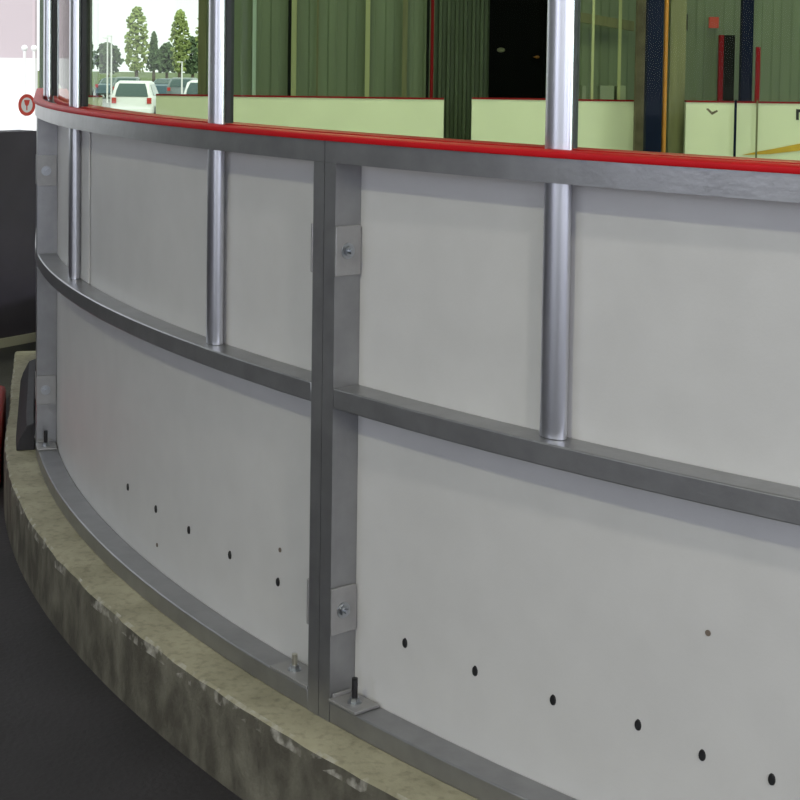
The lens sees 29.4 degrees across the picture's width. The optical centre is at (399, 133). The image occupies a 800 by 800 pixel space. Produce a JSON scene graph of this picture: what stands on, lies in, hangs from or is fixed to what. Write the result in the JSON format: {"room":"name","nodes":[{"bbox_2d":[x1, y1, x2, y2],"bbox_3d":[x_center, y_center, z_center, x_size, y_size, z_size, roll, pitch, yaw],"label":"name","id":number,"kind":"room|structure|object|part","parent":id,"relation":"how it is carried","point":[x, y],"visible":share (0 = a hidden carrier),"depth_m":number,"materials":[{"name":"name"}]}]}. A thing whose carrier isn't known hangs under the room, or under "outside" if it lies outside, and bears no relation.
{"room":"ice rink","nodes":[
{"label":"ice rink","id":0,"kind":"room"},
{"bbox_2d":[0,130,35,338],"bbox_3d":[-6.301,0.787,2.740,0.160,1.150,14.600,3,3,35],"label":"wall","id":1,"kind":"structure","parent":0,"point":[17,147],"depth_m":8.56,"materials":[{"name":"black"}]},
{"bbox_2d":[0,332,35,347],"bbox_3d":[-6.301,1.387,2.764,0.180,0.050,14.600,3,3,35],"label":"baseboard","id":2,"kind":"structure","parent":1,"relation":"attached to","point":[30,337],"depth_m":8.57,"materials":[{"name":"beige"}]},
{"bbox_2d":[39,0,43,87],"bbox_3d":[-3.797,-2.710,16.226,0.068,7.000,15.769,0,3,-13],"label":"wall","id":3,"kind":"structure","parent":0,"point":[41,16],"depth_m":8.66,"materials":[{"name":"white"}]},
{"bbox_2d":[61,0,91,94],"bbox_3d":[-5.241,-3.104,23.911,0.800,7.000,0.180,1,3,0],"label":"wall","id":4,"kind":"structure","parent":0,"point":[64,3],"depth_m":23.94,"materials":[{"name":"white paint"}]},
{"bbox_2d":[0,342,242,799],"bbox_3d":[2.482,1.262,9.671,24.000,0.120,29.600,1,3,0],"label":"floor","id":5,"kind":"structure","parent":0,"point":[65,734],"depth_m":3.70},
{"bbox_2d":[0,386,5,482],"bbox_3d":[-1.894,1.203,6.034,0.626,0.225,0.834,0,3,-13],"label":"box","id":6,"kind":"object","parent":5,"relation":"on","point":[2,388],"visible":0.98,"depth_m":6.12,"materials":[{"name":"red plastic"}]},
{"bbox_2d":[4,351,478,799],"bbox_3d":[0.632,1.361,3.741,2.000,0.203,8.679,-2,4,-43],"label":"concrete curb","id":7,"kind":"object","parent":5,"relation":"on","point":[256,741],"visible":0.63,"depth_m":3.62,"materials":[{"name":"beige concrete"}]},
{"bbox_2d":[16,359,35,450],"bbox_3d":[-1.491,1.066,6.084,0.069,0.098,1.203,0,3,-13],"label":"threshold","id":8,"kind":"object","parent":7,"relation":"on","point":[25,431],"visible":0.93,"depth_m":5.80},
{"bbox_2d":[33,88,68,449],"bbox_3d":[-1.457,0.466,6.382,0.149,1.269,1.947,0,3,-13],"label":"panel","id":9,"kind":"object","parent":7,"relation":"on","point":[39,91],"visible":0.16,"depth_m":5.52,"materials":[{"name":"silver metal"}]},
{"bbox_3d":[-1.495,1.077,6.405,0.074,0.046,1.869,0,3,-13],"label":"rail","id":10,"kind":"part","parent":9,"relation":"part of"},
{"bbox_3d":[-1.266,0.545,5.452,0.069,1.208,0.038,0,3,-16],"label":"post","id":11,"kind":"part","parent":9,"relation":"part of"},
{"bbox_2d":[43,0,55,102],"bbox_3d":[-1.354,-0.814,5.920,0.059,2.418,0.058,1,3,0],"label":"post","id":12,"kind":"object","parent":9,"relation":"on","point":[49,39],"visible":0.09,"depth_m":5.92,"materials":[{"name":"silver metal"}]},
{"bbox_2d":[35,100,365,715],"bbox_3d":[-0.731,0.575,4.355,0.263,1.269,2.417,-1,3,-28],"label":"panel","id":13,"kind":"object","parent":7,"relation":"on","point":[190,466],"visible":0.85,"depth_m":3.88,"materials":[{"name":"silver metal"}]},
{"bbox_3d":[-1.256,0.910,5.409,0.068,0.102,0.006,0,3,-16],"label":"clamp plate","id":14,"kind":"part","parent":13,"relation":"part of","materials":[{"name":"grey metal"}]},
{"bbox_3d":[-1.255,0.547,5.414,0.069,1.208,0.038,0,3,-16],"label":"post","id":15,"kind":"part","parent":13,"relation":"part of","materials":[{"name":"grey metal"}]},
{"bbox_3d":[-1.245,0.132,5.371,0.068,0.108,0.006,0,3,-16],"label":"clamp plate","id":16,"kind":"part","parent":13,"relation":"part of","materials":[{"name":"grey metal"}]},
{"bbox_2d":[56,0,60,100],"bbox_3d":[-1.165,-1.043,5.322,0.035,1.858,1.203,0,3,-17],"label":"glass","id":17,"kind":"object","parent":13,"relation":"on","point":[58,2],"visible":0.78,"depth_m":5.46,"materials":[{"name":"clear glass"}]},
{"bbox_2d":[68,0,88,278],"bbox_3d":[-0.997,-0.752,4.737,0.061,2.418,0.057,1,3,0],"label":"post","id":18,"kind":"object","parent":13,"relation":"on","point":[78,9],"visible":1,"depth_m":4.76,"materials":[{"name":"silver metal"}]},
{"bbox_3d":[-0.768,1.186,4.369,0.183,0.046,2.337,-1,3,-28],"label":"rail","id":19,"kind":"part","parent":13,"relation":"part of","materials":[{"name":"grey metal"}]},
{"bbox_3d":[-0.759,0.504,4.336,0.183,0.044,2.337,-1,3,-28],"label":"rail","id":20,"kind":"part","parent":13,"relation":"part of","materials":[{"name":"grey metal"}]},
{"bbox_3d":[-0.768,-0.021,4.302,0.145,0.046,2.413,-1,3,-28],"label":"rail","id":21,"kind":"part","parent":13,"relation":"part of","materials":[{"name":"grey metal"}]},
{"bbox_2d":[206,0,233,344],"bbox_3d":[-0.429,-0.693,3.688,0.062,2.418,0.060,1,3,0],"label":"post","id":22,"kind":"object","parent":13,"relation":"on","point":[221,12],"visible":1,"depth_m":3.71,"materials":[{"name":"silver metal"}]},
{"bbox_3d":[-0.177,1.025,3.360,0.068,0.102,0.006,-1,4,-39],"label":"clamp plate","id":23,"kind":"part","parent":13,"relation":"part of","materials":[{"name":"grey metal"}]},
{"bbox_3d":[-0.166,0.246,3.322,0.068,0.108,0.006,-1,4,-39],"label":"clamp plate","id":24,"kind":"part","parent":13,"relation":"part of","materials":[{"name":"grey metal"}]},
{"bbox_3d":[-0.156,0.663,3.326,0.069,1.208,0.038,-1,4,-39],"label":"post","id":25,"kind":"part","parent":13,"relation":"part of","materials":[{"name":"grey metal"}]},
{"bbox_2d":[319,133,799,799],"bbox_3d":[0.772,0.685,2.532,2.417,1.269,0.263,3,4,39],"label":"panel","id":26,"kind":"object","parent":7,"relation":"on","point":[609,610],"visible":0.99,"depth_m":2.85,"materials":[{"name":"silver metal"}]},
{"bbox_3d":[-0.130,0.665,3.295,0.069,1.208,0.038,-1,4,-40],"label":"post","id":27,"kind":"part","parent":26,"relation":"part of","materials":[{"name":"grey metal"}]},
{"bbox_3d":[-0.123,1.029,3.294,0.068,0.102,0.006,-2,4,-40],"label":"clamp plate","id":28,"kind":"part","parent":26,"relation":"part of","materials":[{"name":"grey metal"}]},
{"bbox_3d":[-0.112,0.251,3.256,0.068,0.108,0.006,-2,4,-40],"label":"clamp plate","id":29,"kind":"part","parent":26,"relation":"part of","materials":[{"name":"grey metal"}]},
{"bbox_3d":[0.743,1.296,2.536,2.337,0.046,0.183,3,4,39],"label":"rail","id":30,"kind":"part","parent":26,"relation":"part of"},
{"bbox_2d":[539,0,580,439],"bbox_3d":[0.311,-0.640,2.804,0.060,2.418,0.056,4,4,44],"label":"post","id":31,"kind":"object","parent":26,"relation":"on","point":[563,16],"visible":1,"depth_m":2.82,"materials":[{"name":"silver metal"}]},
{"bbox_3d":[0.748,0.090,2.463,2.413,0.046,0.145,3,4,39],"label":"rail","id":32,"kind":"part","parent":26,"relation":"part of","materials":[{"name":"grey metal"}]},
{"bbox_3d":[0.752,0.615,2.503,2.337,0.044,0.183,3,4,39],"label":"rail","id":33,"kind":"part","parent":26,"relation":"part of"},
{"bbox_2d":[426,0,429,97],"bbox_3d":[0.457,-3.011,23.682,0.046,6.999,0.046,1,3,0],"label":"pipe","id":34,"kind":"object","parent":5,"relation":"on","point":[428,1],"visible":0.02,"depth_m":23.75,"materials":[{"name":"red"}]},
{"bbox_2d":[430,0,433,97],"bbox_3d":[0.522,-3.008,23.632,0.054,6.999,0.054,1,3,0],"label":"pipe","id":35,"kind":"object","parent":5,"relation":"on","point":[432,1],"visible":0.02,"depth_m":23.69,"materials":[{"name":"red metal"}]},
{"bbox_3d":[4.387,0.935,12.573,19.600,0.265,22.568,1,3,0],"label":"sheet","id":36,"kind":"object","parent":5,"relation":"on","visible":0},
{"bbox_2d":[88,0,91,94],"bbox_3d":[-4.842,-3.229,23.675,0.093,6.714,0.093,1,3,0],"label":"window mullion","id":37,"kind":"object","parent":36,"relation":"on","point":[90,1],"visible":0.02,"depth_m":23.73,"materials":[{"name":"grey"}]},
{"bbox_2d":[88,95,102,105],"bbox_3d":[-4.142,-0.111,20.572,0.229,0.804,0.124,1,3,0],"label":"board","id":38,"kind":"object","parent":36,"relation":"on","point":[96,100],"visible":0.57,"depth_m":20.51,"materials":[{"name":"white"}]},
{"bbox_2d":[198,0,207,93],"bbox_3d":[-3.051,-3.203,23.675,0.125,6.714,0.125,1,3,0],"label":"window mullion","id":39,"kind":"object","parent":36,"relation":"on","point":[202,4],"visible":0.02,"depth_m":23.71,"materials":[{"name":"metal"}]},
{"bbox_2d":[156,94,443,137],"bbox_3d":[-1.351,-0.087,20.571,3.874,0.837,0.124,1,3,0],"label":"board","id":40,"kind":"object","parent":36,"relation":"on","point":[408,116],"visible":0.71,"depth_m":20.51,"materials":[{"name":"white"}]},
{"bbox_2d":[471,97,545,144],"bbox_3d":[1.474,-0.054,20.571,1.022,0.850,0.124,1,3,0],"label":"board","id":41,"kind":"object","parent":36,"relation":"on","point":[510,120],"visible":0.77,"depth_m":20.52,"materials":[{"name":"white"}]},
{"bbox_2d":[580,86,585,98],"bbox_3d":[2.650,-0.191,22.165,0.054,1.004,0.300,1,3,0],"label":"equipment box","id":42,"kind":"object","parent":36,"relation":"on","point":[582,88],"visible":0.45,"depth_m":22.00,"materials":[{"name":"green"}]},
{"bbox_2d":[597,85,613,99],"bbox_3d":[2.982,-0.189,22.165,0.198,1.010,0.300,1,3,0],"label":"equipment box","id":43,"kind":"object","parent":36,"relation":"on","point":[604,92],"visible":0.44,"depth_m":21.99,"materials":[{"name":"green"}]},
{"bbox_2d":[578,99,633,150],"bbox_3d":[2.657,-0.035,20.571,1.022,0.847,0.124,1,3,0],"label":"board","id":44,"kind":"object","parent":36,"relation":"on","point":[602,123],"visible":0.59,"depth_m":20.52,"materials":[{"name":"white"}]},
{"bbox_2d":[590,0,594,98],"bbox_3d":[2.627,-3.365,20.409,0.034,5.914,0.034,1,3,0],"label":"shield edge","id":45,"kind":"object","parent":44,"relation":"on","point":[593,1],"visible":1,"depth_m":20.50,"materials":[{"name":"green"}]},
{"bbox_2d":[617,0,621,99],"bbox_3d":[2.987,-3.360,20.409,0.040,5.914,0.040,1,3,0],"label":"shield edge","id":46,"kind":"object","parent":44,"relation":"on","point":[620,1],"visible":1,"depth_m":20.50,"materials":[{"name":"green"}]},
{"bbox_2d":[614,86,625,99],"bbox_3d":[3.191,-0.187,22.165,0.126,1.012,0.300,1,3,0],"label":"equipment box","id":47,"kind":"object","parent":36,"relation":"on","point":[622,88],"visible":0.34,"depth_m":22.00,"materials":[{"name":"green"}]},
{"bbox_2d":[633,0,645,150],"bbox_3d":[3.236,-2.944,20.179,0.146,6.714,0.146,1,3,0],"label":"steel column","id":48,"kind":"structure","parent":36,"relation":"on","point":[640,32],"depth_m":20.22,"materials":[{"name":"brown metal"}]},
{"bbox_2d":[643,0,663,151],"bbox_3d":[3.322,-2.919,19.679,0.201,6.714,0.201,1,3,0],"label":"steel column","id":49,"kind":"structure","parent":36,"relation":"on","point":[654,35],"depth_m":19.69,"materials":[{"name":"blue metal"}]},
{"bbox_2d":[661,0,668,152],"bbox_3d":[3.471,-2.917,19.679,0.058,6.714,0.058,1,3,0],"label":"pipe","id":50,"kind":"object","parent":36,"relation":"on","point":[666,2],"visible":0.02,"depth_m":19.76,"materials":[{"name":"orange metal"}]},
{"bbox_2d":[717,35,734,100],"bbox_3d":[5.062,-0.635,23.694,0.248,1.782,0.080,1,3,0],"label":"door","id":51,"kind":"structure","parent":36,"relation":"on","point":[726,43],"depth_m":23.65,"materials":[{"name":"black"}]},
{"bbox_2d":[733,100,736,156],"bbox_3d":[4.494,-0.013,20.440,0.031,0.869,0.020,1,3,0],"label":"board edge","id":52,"kind":"object","parent":36,"relation":"on","point":[735,102],"visible":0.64,"depth_m":20.43,"materials":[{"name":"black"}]},
{"bbox_2d":[683,100,799,159],"bbox_3d":[5.287,0.000,20.569,2.892,0.851,0.128,1,3,0],"label":"board","id":53,"kind":"object","parent":36,"relation":"on","point":[708,125],"visible":0.89,"depth_m":20.52,"materials":[{"name":"white"}]},
{"bbox_2d":[754,47,760,101],"bbox_3d":[4.793,-0.792,20.432,0.054,0.730,0.054,1,3,0],"label":"support","id":54,"kind":"object","parent":53,"relation":"on","point":[758,49],"visible":1,"depth_m":20.41,"materials":[{"name":"red metal"}]},
{"bbox_2d":[738,0,753,100],"bbox_3d":[5.151,-3.029,22.476,0.162,6.714,0.163,1,3,0],"label":"steel column","id":55,"kind":"structure","parent":36,"relation":"on","point":[747,6],"depth_m":22.49,"materials":[{"name":"blue metal"}]},
{"bbox_2d":[755,100,757,157],"bbox_3d":[4.784,-0.011,20.440,0.021,0.873,0.020,1,3,0],"label":"board edge","id":56,"kind":"object","parent":36,"relation":"on","point":[757,100],"visible":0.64,"depth_m":20.43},
{"bbox_2d":[207,0,434,97],"bbox_3d":[-1.247,-3.048,23.931,3.618,7.000,0.140,1,3,0],"label":"wall","id":57,"kind":"structure","parent":0,"point":[342,23],"depth_m":23.96,"materials":[{"name":"green"}]},
{"bbox_2d":[252,0,256,94],"bbox_3d":[-2.255,-3.054,23.762,0.055,6.999,0.055,1,3,0],"label":"trim","id":58,"kind":"structure","parent":57,"relation":"attached to","point":[254,1],"depth_m":23.82,"materials":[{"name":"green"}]},
{"bbox_2d":[287,0,291,95],"bbox_3d":[-1.705,-3.046,23.762,0.047,6.999,0.047,1,3,0],"label":"trim","id":59,"kind":"structure","parent":57,"relation":"attached to","point":[289,1],"depth_m":23.82,"materials":[{"name":"black"}]},
{"bbox_2d":[291,0,296,95],"bbox_3d":[-1.633,-3.044,23.741,0.078,6.999,0.078,1,3,0],"label":"trim","id":60,"kind":"structure","parent":57,"relation":"attached to","point":[294,2],"depth_m":23.79,"materials":[{"name":"yellow"}]},
{"bbox_2d":[316,0,318,95],"bbox_3d":[-1.268,-3.041,23.781,0.031,6.999,0.031,1,3,0],"label":"trim","id":61,"kind":"structure","parent":57,"relation":"attached to","point":[317,39],"depth_m":23.85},
{"bbox_2d":[365,0,370,96],"bbox_3d":[-0.482,-3.027,23.741,0.070,6.999,0.070,1,3,0],"label":"trim","id":62,"kind":"structure","parent":57,"relation":"attached to","point":[367,35],"depth_m":23.79,"materials":[{"name":"yellow"}]},
{"bbox_2d":[402,0,407,96],"bbox_3d":[0.099,-3.019,23.741,0.078,6.999,0.078,1,3,0],"label":"trim","id":63,"kind":"structure","parent":57,"relation":"attached to","point":[405,2],"depth_m":23.79,"materials":[{"name":"metal"}]},
{"bbox_2d":[433,0,489,139],"bbox_3d":[0.994,-3.015,23.911,0.865,7.000,0.180,1,3,0],"label":"curtain","id":64,"kind":"object","parent":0,"point":[462,27],"depth_m":23.95,"materials":[{"name":"green fabric"}]},
{"bbox_2d":[580,12,633,30],"bbox_3d":[3.197,-1.726,23.567,0.830,0.280,0.150,1,3,0],"label":"beam","id":65,"kind":"structure","parent":0,"point":[604,21],"depth_m":23.49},
{"bbox_2d":[666,0,686,153],"bbox_3d":[3.813,-2.965,20.778,0.212,6.714,0.212,1,3,0],"label":"pier","id":66,"kind":"object","parent":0,"point":[674,114],"visible":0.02,"depth_m":20.78,"materials":[{"name":"green paint"}]},
{"bbox_2d":[579,0,799,149],"bbox_3d":[8.379,-2.911,23.931,11.926,7.000,0.140,1,3,0],"label":"wall","id":67,"kind":"structure","parent":0,"point":[776,31],"depth_m":23.95,"materials":[{"name":"green"}]},
{"bbox_2d":[488,0,547,97],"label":"door","id":68,"kind":"structure","parent":67,"relation":"attached to","point":[519,27],"depth_m":25.56,"materials":[{"name":"black"}]},
{"bbox_2d":[708,17,718,27],"bbox_3d":[4.881,-1.725,23.716,0.151,0.173,0.050,1,3,0],"label":"wall sign","id":69,"kind":"object","parent":67,"relation":"attached to","point":[713,21],"visible":1,"depth_m":23.69,"materials":[{"name":"red"}]},
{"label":"window","id":70,"kind":"structure","parent":0,"visible":0},
{"bbox_2d":[18,94,34,115],"bbox_3d":[-2.115,-0.161,8.639,0.003,0.124,0.124,3,3,35],"label":"window sticker","id":71,"kind":"object","parent":70,"relation":"attached to","point":[26,105],"visible":0.96,"depth_m":8.64,"materials":[{"name":"white paint"}]},
{"label":"outside","id":72,"kind":"structure","parent":0,"visible":0},
{"bbox_2d":[38,71,197,89],"bbox_3d":[-39.940,-4.533,142.200,200.000,0.300,235.550,1,3,0],"label":"ground","id":73,"kind":"structure","parent":72,"point":[96,76],"depth_m":211.86,"materials":[{"name":"green plant"}]},
{"bbox_2d":[92,42,95,68],"bbox_3d":[-25.510,-5.681,123.930,1.887,4.175,1.475,1,3,0],"label":"tree","id":74,"kind":"object","parent":73,"relation":"on","point":[94,51],"visible":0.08,"depth_m":123.79,"materials":[{"name":"green plant"}]},
{"bbox_2d":[111,80,158,113],"bbox_3d":[-11.044,-1.357,63.967,1.760,1.750,4.340,1,3,-4],"label":"car","id":75,"kind":"object","parent":73,"relation":"on","point":[138,96],"visible":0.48,"depth_m":61.91,"materials":[{"name":"white metal"}]},
{"bbox_2d":[184,80,197,93],"bbox_3d":[-8.449,-1.514,67.963,1.760,1.750,4.340,1,3,4],"label":"car","id":76,"kind":"object","parent":73,"relation":"on","point":[192,86],"visible":0.07,"depth_m":65.97,"materials":[{"name":"white metal"}]},
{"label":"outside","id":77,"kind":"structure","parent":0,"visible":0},
{"bbox_2d":[0,114,35,130],"bbox_3d":[-32.950,-0.229,52.273,54.100,0.019,55.400,1,3,0],"label":"gravel drive","id":78,"kind":"structure","parent":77,"point":[7,121],"depth_m":61.70,"materials":[{"name":"white"}]},
{"bbox_2d":[0,0,37,113],"bbox_3d":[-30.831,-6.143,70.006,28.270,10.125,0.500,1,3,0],"label":"warehouse","id":79,"kind":"structure","parent":78,"relation":"on","point":[18,18],"depth_m":69.90,"materials":[{"name":"white"}]},
{"bbox_2d":[21,45,27,129],"bbox_3d":[-13.552,-1.648,54.994,0.228,3.098,0.240,1,3,0],"label":"bollard lamp","id":80,"kind":"object","parent":78,"relation":"on","point":[24,48],"visible":0.94,"depth_m":54.93,"materials":[{"name":"white metal"}]},
{"bbox_2d":[31,45,36,130],"bbox_3d":[-13.210,-1.643,54.994,0.228,3.098,0.240,1,3,0],"label":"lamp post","id":81,"kind":"object","parent":78,"relation":"on","point":[33,47],"visible":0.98,"depth_m":54.94,"materials":[{"name":"white metal"}]},
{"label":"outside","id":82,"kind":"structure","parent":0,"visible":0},
{"bbox_2d":[93,90,110,107],"bbox_3d":[-9.969,-2.268,101.016,40.000,0.019,42.000,1,3,0],"label":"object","id":83,"kind":"structure","parent":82,"point":[104,104],"depth_m":89.35,"materials":[{"name":"white"}]},
{"bbox_2d":[95,78,114,96],"bbox_3d":[-18.562,-2.962,98.925,1.720,1.316,4.320,1,3,0],"label":"car","id":84,"kind":"object","parent":83,"relation":"on","point":[101,86],"visible":0.37,"depth_m":96.85,"materials":[{"name":"blue"}]},
{"bbox_2d":[102,37,107,102],"bbox_3d":[-16.999,-3.640,87.939,0.334,3.787,0.140,1,3,0],"label":"lamp pole","id":85,"kind":"object","parent":83,"relation":"on","point":[102,37],"visible":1,"depth_m":87.93,"materials":[{"name":"white metal"}]},
{"bbox_2d":[93,42,123,77],"bbox_3d":[-22.719,-5.230,118.913,2.472,3.790,2.042,1,3,0],"label":"tree","id":86,"kind":"object","parent":83,"relation":"on","point":[100,61],"visible":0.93,"depth_m":118.44,"materials":[{"name":"green plant"}]},
{"bbox_2d":[106,35,111,102],"bbox_3d":[-16.768,-3.696,87.936,0.334,3.905,0.140,1,3,0],"label":"lamp pole","id":87,"kind":"object","parent":83,"relation":"on","point":[106,35],"visible":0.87,"depth_m":87.92,"materials":[{"name":"white metal"}]},
{"bbox_2d":[112,77,140,91],"bbox_3d":[-16.413,-2.683,91.940,1.760,1.496,4.340,0,3,-8],"label":"car","id":88,"kind":"object","parent":83,"relation":"on","point":[116,79],"visible":0.15,"depth_m":90.03,"materials":[{"name":"grey"}]},
{"bbox_2d":[124,6,149,76],"bbox_3d":[-19.283,-6.147,111.839,1.900,6.405,1.614,1,3,0],"label":"tree","id":89,"kind":"object","parent":83,"relation":"on","point":[136,66],"visible":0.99,"depth_m":111.53,"materials":[{"name":"green plant"}]},
{"bbox_2d":[145,31,163,81],"bbox_3d":[-18.968,-5.589,117.955,1.505,4.707,1.332,1,3,0],"label":"tree","id":90,"kind":"object","parent":83,"relation":"on","point":[153,63],"visible":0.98,"depth_m":117.66,"materials":[{"name":"green plant"}]},
{"bbox_2d":[154,78,170,93],"bbox_3d":[-14.995,-2.912,98.926,1.720,1.316,4.320,1,3,8],"label":"car","id":91,"kind":"object","parent":83,"relation":"on","point":[161,84],"visible":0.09,"depth_m":97.21,"materials":[{"name":"blue metal"}]},
{"bbox_2d":[158,41,175,77],"bbox_3d":[-18.312,-5.281,119.850,1.798,3.926,1.630,1,3,0],"label":"tree","id":92,"kind":"object","parent":83,"relation":"on","point":[164,50],"visible":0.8,"depth_m":119.48,"materials":[{"name":"green plant"}]},
{"bbox_2d":[168,9,191,77],"bbox_3d":[-16.289,-6.085,112.867,1.778,6.267,1.386,1,3,0],"label":"tree","id":93,"kind":"object","parent":83,"relation":"on","point":[181,44],"visible":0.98,"depth_m":112.57,"materials":[{"name":"green plant"}]},
{"bbox_2d":[177,61,182,93],"bbox_3d":[-12.705,-2.919,87.971,0.334,2.466,0.140,1,3,0],"label":"lamp pole","id":94,"kind":"object","parent":83,"relation":"on","point":[181,62],"visible":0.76,"depth_m":87.93,"materials":[{"name":"white metal"}]},
{"bbox_2d":[167,77,197,93],"bbox_3d":[-12.921,-2.633,91.939,1.760,1.496,4.340,1,3,0],"label":"car","id":95,"kind":"object","parent":83,"relation":"on","point":[174,86],"visible":0.34,"depth_m":89.86,"materials":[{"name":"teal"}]},
{"bbox_2d":[181,35,197,77],"bbox_3d":[-16.380,-5.566,120.932,2.422,4.445,1.835,1,3,0],"label":"tree","id":96,"kind":"object","parent":83,"relation":"on","point":[191,65],"visible":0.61,"depth_m":120.45,"materials":[{"name":"green plant"}]},
{"bbox_2d":[195,18,197,53],"bbox_3d":[-14.352,-6.212,111.845,1.399,6.673,1.137,1,3,0],"label":"tree","id":97,"kind":"object","parent":83,"relation":"on","point":[196,31],"visible":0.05,"depth_m":111.61,"materials":[{"name":"green plant"}]}
]}

